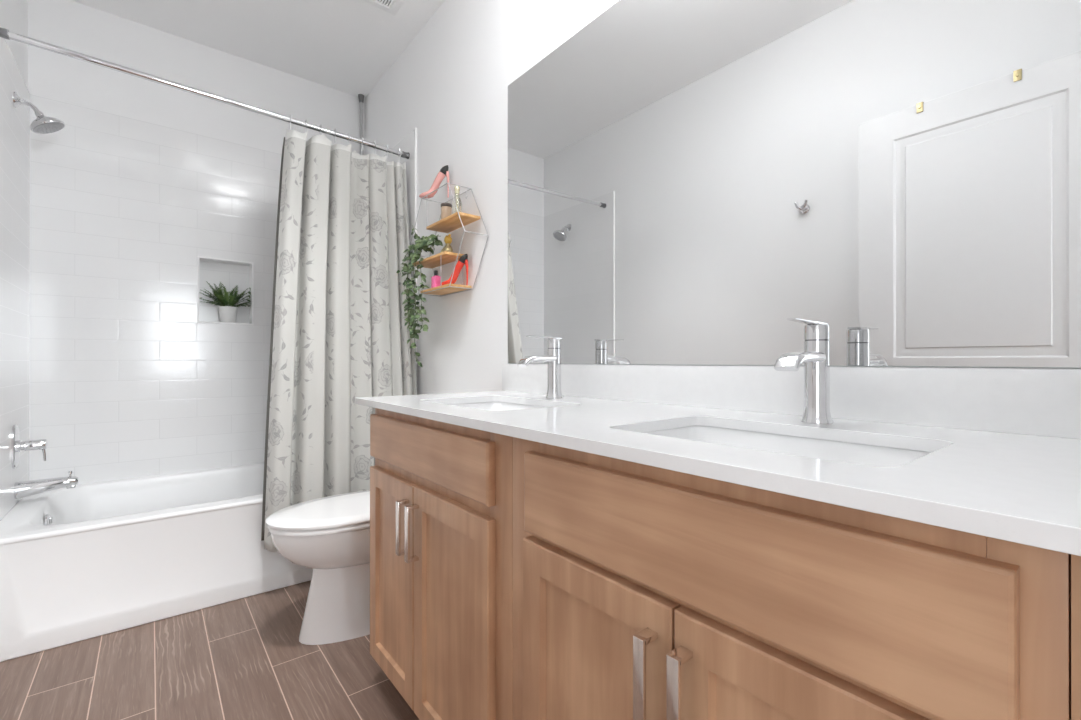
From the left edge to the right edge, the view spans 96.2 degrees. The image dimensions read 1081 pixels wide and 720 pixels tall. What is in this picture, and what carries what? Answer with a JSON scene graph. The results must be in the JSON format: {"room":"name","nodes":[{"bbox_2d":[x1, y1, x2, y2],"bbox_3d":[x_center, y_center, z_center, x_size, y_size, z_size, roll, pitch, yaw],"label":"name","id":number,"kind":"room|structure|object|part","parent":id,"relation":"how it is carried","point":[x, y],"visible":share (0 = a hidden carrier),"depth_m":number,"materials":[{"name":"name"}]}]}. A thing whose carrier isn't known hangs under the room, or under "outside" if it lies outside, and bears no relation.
{"room":"bathroom","nodes":[
{"label":"bathroom","id":0,"kind":"room"},
{"bbox_2d":[0,0,29,520],"bbox_3d":[-1.376,-0.358,0.926,0.131,2.702,3.490,0,0,-39],"label":"wall","id":1,"kind":"structure","parent":0,"point":[14,121],"depth_m":1.96,"materials":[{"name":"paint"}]},
{"bbox_2d":[11,425,46,468],"bbox_3d":[-2.089,0.350,1.987,0.093,0.176,0.090,0,0,-39],"label":"shower valve","id":2,"kind":"object","parent":1,"relation":"attached to","point":[17,445],"visible":1,"depth_m":1.97,"materials":[{"name":"silver metal"}]},
{"bbox_3d":[-2.058,0.391,2.011,0.014,0.054,0.012,0,0,-39],"label":"lever","id":3,"kind":"part","parent":2,"relation":"part of","materials":[{"name":"silver metal"}]},
{"bbox_2d":[13,91,64,133],"bbox_3d":[-2.071,-1.013,2.010,0.146,0.145,0.116,0,0,-39],"label":"shower fixture","id":4,"kind":"object","parent":1,"relation":"attached to","point":[43,124],"visible":1,"depth_m":1.99,"materials":[{"name":"silver metal"}]},
{"bbox_3d":[-2.097,-1.040,1.989,0.070,0.049,0.017,0,0,-39],"label":"shower arm","id":5,"kind":"part","parent":4,"relation":"part of","materials":[{"name":"silver metal"}]},
{"bbox_2d":[14,471,78,498],"bbox_3d":[-2.071,0.522,2.039,0.187,0.090,0.060,0,0,-39],"label":"tub spout","id":6,"kind":"object","parent":1,"relation":"attached to","point":[22,489],"visible":1,"depth_m":2.02,"materials":[{"name":"silver metal"}]},
{"bbox_2d":[0,28,409,158],"bbox_3d":[-1.296,-1.114,2.132,1.508,0.070,0.034,0,0,-39],"label":"shower rod","id":7,"kind":"object","parent":1,"relation":"attached to","point":[4,33],"visible":0.99,"depth_m":1.98,"materials":[{"name":"silver metal"}]},
{"bbox_2d":[28,0,363,483],"bbox_3d":[-1.785,-0.355,2.739,1.524,2.702,0.151,0,0,-39],"label":"wall","id":8,"kind":"structure","parent":0,"point":[148,193],"depth_m":2.47,"materials":[{"name":"tile"}]},
{"bbox_3d":[-1.770,-0.295,2.720,1.508,1.833,0.098,0,0,-39],"label":"tile panel","id":9,"kind":"part","parent":8,"relation":"part of","materials":[{"name":"white tile"}]},
{"bbox_2d":[199,281,250,322],"bbox_3d":[-1.755,-0.320,2.705,0.251,0.222,0.114,0,0,-39],"label":"potted fern","id":10,"kind":"object","parent":8,"relation":"in","point":[227,309],"visible":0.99,"depth_m":2.69,"materials":[{"name":"plant"}]},
{"bbox_3d":[-1.765,-0.378,2.717,0.262,0.358,0.093,0,0,-39],"label":"niche trim","id":11,"kind":"part","parent":8,"relation":"part of","materials":[{"name":"white tile"}]},
{"bbox_2d":[0,580,418,719],"bbox_3d":[-0.739,1.024,1.435,1.764,0.060,3.490,0,0,-39],"label":"floor","id":12,"kind":"structure","parent":0,"point":[244,658],"depth_m":1.54,"materials":[{"name":"brown tile"}]},
{"bbox_2d":[0,463,312,661],"bbox_3d":[-1.480,0.793,2.357,1.506,0.404,0.827,0,0,-39],"label":"bathtub","id":13,"kind":"object","parent":12,"relation":"on","point":[81,562],"visible":0.65,"depth_m":1.86,"materials":[{"name":"white ceramic"}]},
{"bbox_3d":[-1.996,0.660,1.971,0.020,0.068,0.068,0,0,-39],"label":"overflow plate","id":14,"kind":"part","parent":13,"relation":"part of","materials":[{"name":"silver metal"}]},
{"bbox_2d":[0,463,263,537],"bbox_3d":[-1.487,0.741,2.366,1.506,0.299,0.804,0,0,-39],"label":"basin","id":15,"kind":"object","parent":13,"relation":"in","point":[96,503],"depth_m":2.29,"materials":[{"name":"white ceramic"}]},
{"bbox_2d":[358,94,363,154],"bbox_3d":[-1.155,-0.556,3.124,0.037,2.296,0.038,0,0,-39],"label":"pole","id":16,"kind":"object","parent":13,"relation":"on","point":[361,96],"visible":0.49,"depth_m":3.12,"materials":[{"name":"metal"}]},
{"bbox_2d":[266,490,369,644],"bbox_3d":[-0.637,0.606,1.890,0.763,0.776,0.410,0,0,-39],"label":"toilet","id":17,"kind":"object","parent":12,"relation":"on","point":[329,536],"visible":0.42,"depth_m":1.71,"materials":[{"name":"ceramic"}]},
{"bbox_3d":[-0.718,0.554,1.824,0.554,0.022,0.378,0,0,-39],"label":"lid","id":18,"kind":"part","parent":17,"relation":"part of","materials":[{"name":"plastic"}]},
{"bbox_3d":[-0.720,0.577,1.823,0.539,0.019,0.374,0,0,-39],"label":"seat","id":19,"kind":"part","parent":17,"relation":"part of","materials":[{"name":"plastic"}]},
{"bbox_2d":[370,408,512,719],"bbox_3d":[-0.094,0.565,1.373,0.589,0.854,0.735,0,0,-39],"label":"vanity cabinet","id":20,"kind":"object","parent":12,"relation":"on","point":[441,493],"visible":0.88,"depth_m":1.14,"materials":[{"name":"brown wood"}]},
{"bbox_3d":[-0.418,0.613,1.370,0.020,0.574,0.314,0,0,-39],"label":"door","id":21,"kind":"part","parent":20,"relation":"part of","materials":[{"name":"brown wood"}]},
{"bbox_3d":[-0.357,0.432,1.254,0.031,0.138,0.018,0,0,-39],"label":"handle","id":22,"kind":"part","parent":20,"relation":"part of","materials":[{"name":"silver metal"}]},
{"bbox_3d":[-0.322,0.432,1.210,0.031,0.138,0.018,0,0,-39],"label":"handle","id":23,"kind":"part","parent":20,"relation":"part of","materials":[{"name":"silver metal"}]},
{"bbox_3d":[-0.307,0.230,1.234,0.020,0.129,0.666,0,0,-39],"label":"drawer","id":24,"kind":"part","parent":20,"relation":"part of","materials":[{"name":"brown wood"}]},
{"bbox_3d":[-0.207,0.611,1.108,0.020,0.577,0.350,0,0,-39],"label":"door","id":25,"kind":"part","parent":20,"relation":"part of","materials":[{"name":"brown wood"}]},
{"bbox_2d":[513,437,1080,719],"bbox_3d":[0.387,0.564,0.773,0.589,0.854,0.802,0,0,-39],"label":"vanity cabinet","id":26,"kind":"object","parent":12,"relation":"on","point":[641,591],"visible":0.79,"depth_m":0.54,"materials":[{"name":"brown wood"}]},
{"bbox_3d":[0.075,0.610,0.757,0.020,0.577,0.320,0,0,-39],"label":"door","id":27,"kind":"part","parent":26,"relation":"part of","materials":[{"name":"brown wood"}]},
{"bbox_3d":[0.138,0.430,0.638,0.031,0.140,0.018,0,0,-39],"label":"handle","id":28,"kind":"part","parent":26,"relation":"part of","materials":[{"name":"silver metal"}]},
{"bbox_3d":[0.171,0.430,0.597,0.031,0.140,0.018,0,0,-39],"label":"handle","id":29,"kind":"part","parent":26,"relation":"part of","materials":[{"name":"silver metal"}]},
{"bbox_2d":[356,364,1080,555],"bbox_3d":[0.140,0.075,1.090,0.586,0.122,1.607,0,0,-39],"label":"countertop","id":30,"kind":"structure","parent":26,"relation":"on","point":[1004,462],"depth_m":0.77,"materials":[{"name":"white stone"}]},
{"bbox_2d":[449,402,543,410],"bbox_3d":[-0.124,0.203,1.362,0.322,0.130,0.456,0,0,-39],"label":"sink basin","id":31,"kind":"object","parent":30,"relation":"in","point":[492,406],"visible":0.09,"depth_m":1.57,"materials":[{"name":"ceramic"}]},
{"bbox_2d":[517,336,562,398],"bbox_3d":[0.003,0.022,1.472,0.156,0.190,0.053,0,0,-39],"label":"faucet","id":32,"kind":"object","parent":30,"relation":"on","point":[553,357],"visible":1,"depth_m":1.48,"materials":[{"name":"silver metal"}]},
{"bbox_3d":[-0.007,0.003,1.464,0.132,0.034,0.040,0,0,-39],"label":"spout","id":33,"kind":"part","parent":32,"relation":"part of","materials":[{"name":"silver metal"}]},
{"bbox_3d":[0.011,-0.069,1.478,0.126,0.008,0.024,0,0,-39],"label":"lever","id":34,"kind":"part","parent":32,"relation":"part of","materials":[{"name":"silver metal"}]},
{"bbox_2d":[643,425,931,466],"bbox_3d":[0.352,0.202,0.769,0.322,0.130,0.458,0,0,-39],"label":"sink basin","id":35,"kind":"object","parent":30,"relation":"in","point":[839,451],"visible":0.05,"depth_m":0.86,"materials":[{"name":"ceramic"}]},
{"bbox_2d":[774,318,832,423],"bbox_3d":[0.479,0.021,0.879,0.156,0.190,0.053,0,0,-39],"label":"faucet","id":36,"kind":"object","parent":30,"relation":"on","point":[815,357],"visible":1,"depth_m":0.89,"materials":[{"name":"silver metal"}]},
{"bbox_3d":[0.469,0.002,0.872,0.132,0.034,0.040,0,0,-39],"label":"spout","id":37,"kind":"part","parent":36,"relation":"part of","materials":[{"name":"silver metal"}]},
{"bbox_3d":[0.487,-0.070,0.886,0.126,0.008,0.024,0,0,-39],"label":"lever","id":38,"kind":"part","parent":36,"relation":"part of","materials":[{"name":"silver metal"}]},
{"bbox_3d":[0.278,0.610,0.504,0.020,0.577,0.320,0,0,-39],"label":"door","id":39,"kind":"part","parent":26,"relation":"part of","materials":[{"name":"brown wood"}]},
{"bbox_2d":[218,306,237,322],"bbox_3d":[-1.752,-0.253,2.720,0.094,0.088,0.094,0,0,-39],"label":"pot","id":40,"kind":"object","parent":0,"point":[226,313],"depth_m":2.69,"materials":[{"name":"white ceramic"}]},
{"bbox_2d":[71,0,444,98],"bbox_3d":[-0.739,-1.738,1.439,1.764,0.060,3.490,0,0,-39],"label":"ceiling","id":41,"kind":"structure","parent":0,"point":[347,46],"depth_m":2.49,"materials":[{"name":"paint"}]},
{"bbox_2d":[363,0,404,14],"bbox_3d":[-0.738,-1.699,2.215,0.259,0.016,0.258,0,0,-39],"label":"ceiling vent","id":42,"kind":"object","parent":41,"relation":"in","point":[391,6],"visible":1,"depth_m":2.31,"materials":[{"name":"white paint"}]},
{"bbox_2d":[364,0,1080,394],"bbox_3d":[-0.103,-0.356,1.948,0.131,2.702,3.490,0,0,-39],"label":"wall","id":43,"kind":"structure","parent":0,"point":[443,101],"depth_m":2.15,"materials":[{"name":"paint"}]},
{"bbox_3d":[-0.902,-0.294,2.849,0.008,1.833,0.788,0,0,-39],"label":"panel","id":44,"kind":"part","parent":43,"relation":"part of","materials":[{"name":"white paint"}]},
{"bbox_3d":[-0.653,-0.296,2.537,0.011,1.836,0.010,0,0,-39],"label":"edge trim","id":45,"kind":"part","parent":43,"relation":"part of","materials":[{"name":"white paint"}]},
{"bbox_2d":[408,183,488,295],"bbox_3d":[-0.427,-0.523,2.166,0.116,0.439,0.545,0,0,-39],"label":"wall shelf","id":46,"kind":"object","parent":43,"relation":"attached to","point":[457,220],"visible":0.89,"depth_m":2.11,"materials":[{"name":"metal"}]},
{"bbox_2d":[396,228,442,366],"bbox_3d":[-0.570,-0.303,2.266,0.107,0.675,0.400,0,0,-39],"label":"trailing vine","id":47,"kind":"object","parent":46,"relation":"hanging from","point":[423,243],"visible":1,"depth_m":2.25,"materials":[{"name":"green plant"}]},
{"bbox_2d":[419,165,448,198],"bbox_3d":[-0.488,-0.818,2.227,0.143,0.149,0.044,0,0,4],"label":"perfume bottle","id":48,"kind":"object","parent":46,"relation":"on","point":[443,172],"visible":0.96,"depth_m":2.21,"materials":[{"name":"pink plastic"}]},
{"bbox_2d":[431,270,440,287],"bbox_3d":[-0.467,-0.360,2.168,0.030,0.080,0.040,0,0,-39],"label":"lotion bottle","id":49,"kind":"object","parent":46,"relation":"on","point":[435,280],"visible":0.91,"depth_m":2.15,"materials":[{"name":"pink glass"}]},
{"bbox_2d":[441,203,451,218],"bbox_3d":[-0.414,-0.644,2.135,0.049,0.082,0.049,0,0,-39],"label":"candle jar","id":50,"kind":"object","parent":46,"relation":"on","point":[446,208],"visible":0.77,"depth_m":2.11,"materials":[{"name":"beige wax"}]},
{"bbox_3d":[-0.414,-0.678,2.135,0.049,0.014,0.049,0,0,-39],"label":"lid","id":51,"kind":"part","parent":50,"relation":"part of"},
{"bbox_2d":[440,234,452,252],"bbox_3d":[-0.410,-0.508,2.142,0.045,0.092,0.063,0,0,-39],"label":"figurine","id":52,"kind":"object","parent":46,"relation":"on","point":[447,239],"visible":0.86,"depth_m":2.13,"materials":[{"name":"gold metal"}]},
{"bbox_2d":[440,254,467,285],"bbox_3d":[-0.375,-0.390,2.109,0.133,0.138,0.040,0,0,15],"label":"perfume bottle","id":53,"kind":"object","parent":46,"relation":"on","point":[463,260],"visible":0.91,"depth_m":2.09,"materials":[{"name":"red plastic"}]},
{"bbox_2d":[452,186,461,213],"bbox_3d":[-0.351,-0.667,2.044,0.040,0.128,0.040,0,0,-39],"label":"glass bottle","id":54,"kind":"object","parent":46,"relation":"on","point":[457,199],"visible":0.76,"depth_m":2.03,"materials":[{"name":"glass"}]},
{"bbox_2d":[502,364,1080,438],"bbox_3d":[0.361,0.066,1.268,0.019,0.103,1.607,0,0,-39],"label":"backsplash","id":55,"kind":"structure","parent":43,"relation":"attached to","point":[1039,402],"depth_m":0.92,"materials":[{"name":"white stone"}]},
{"bbox_2d":[508,0,1080,367],"bbox_3d":[0.370,-0.527,1.268,0.005,1.080,1.588,0,0,-39],"label":"wall mirror","id":56,"kind":"object","parent":43,"relation":"attached to","point":[688,180],"visible":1,"depth_m":1.04,"materials":[{"name":"clear glass"}]},
{"bbox_3d":[-1.157,-1.098,2.244,0.004,0.070,0.041,0,0,-39],"label":"curtain ring","id":57,"kind":"object","parent":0,"visible":0},
{"bbox_2d":[261,130,416,551],"bbox_3d":[-0.934,-0.144,2.299,0.708,1.849,0.349,0,0,-39],"label":"shower curtain","id":58,"kind":"object","parent":57,"relation":"hanging from","point":[340,335],"visible":0.75,"depth_m":2.24,"materials":[{"name":"fabric"}]}
]}

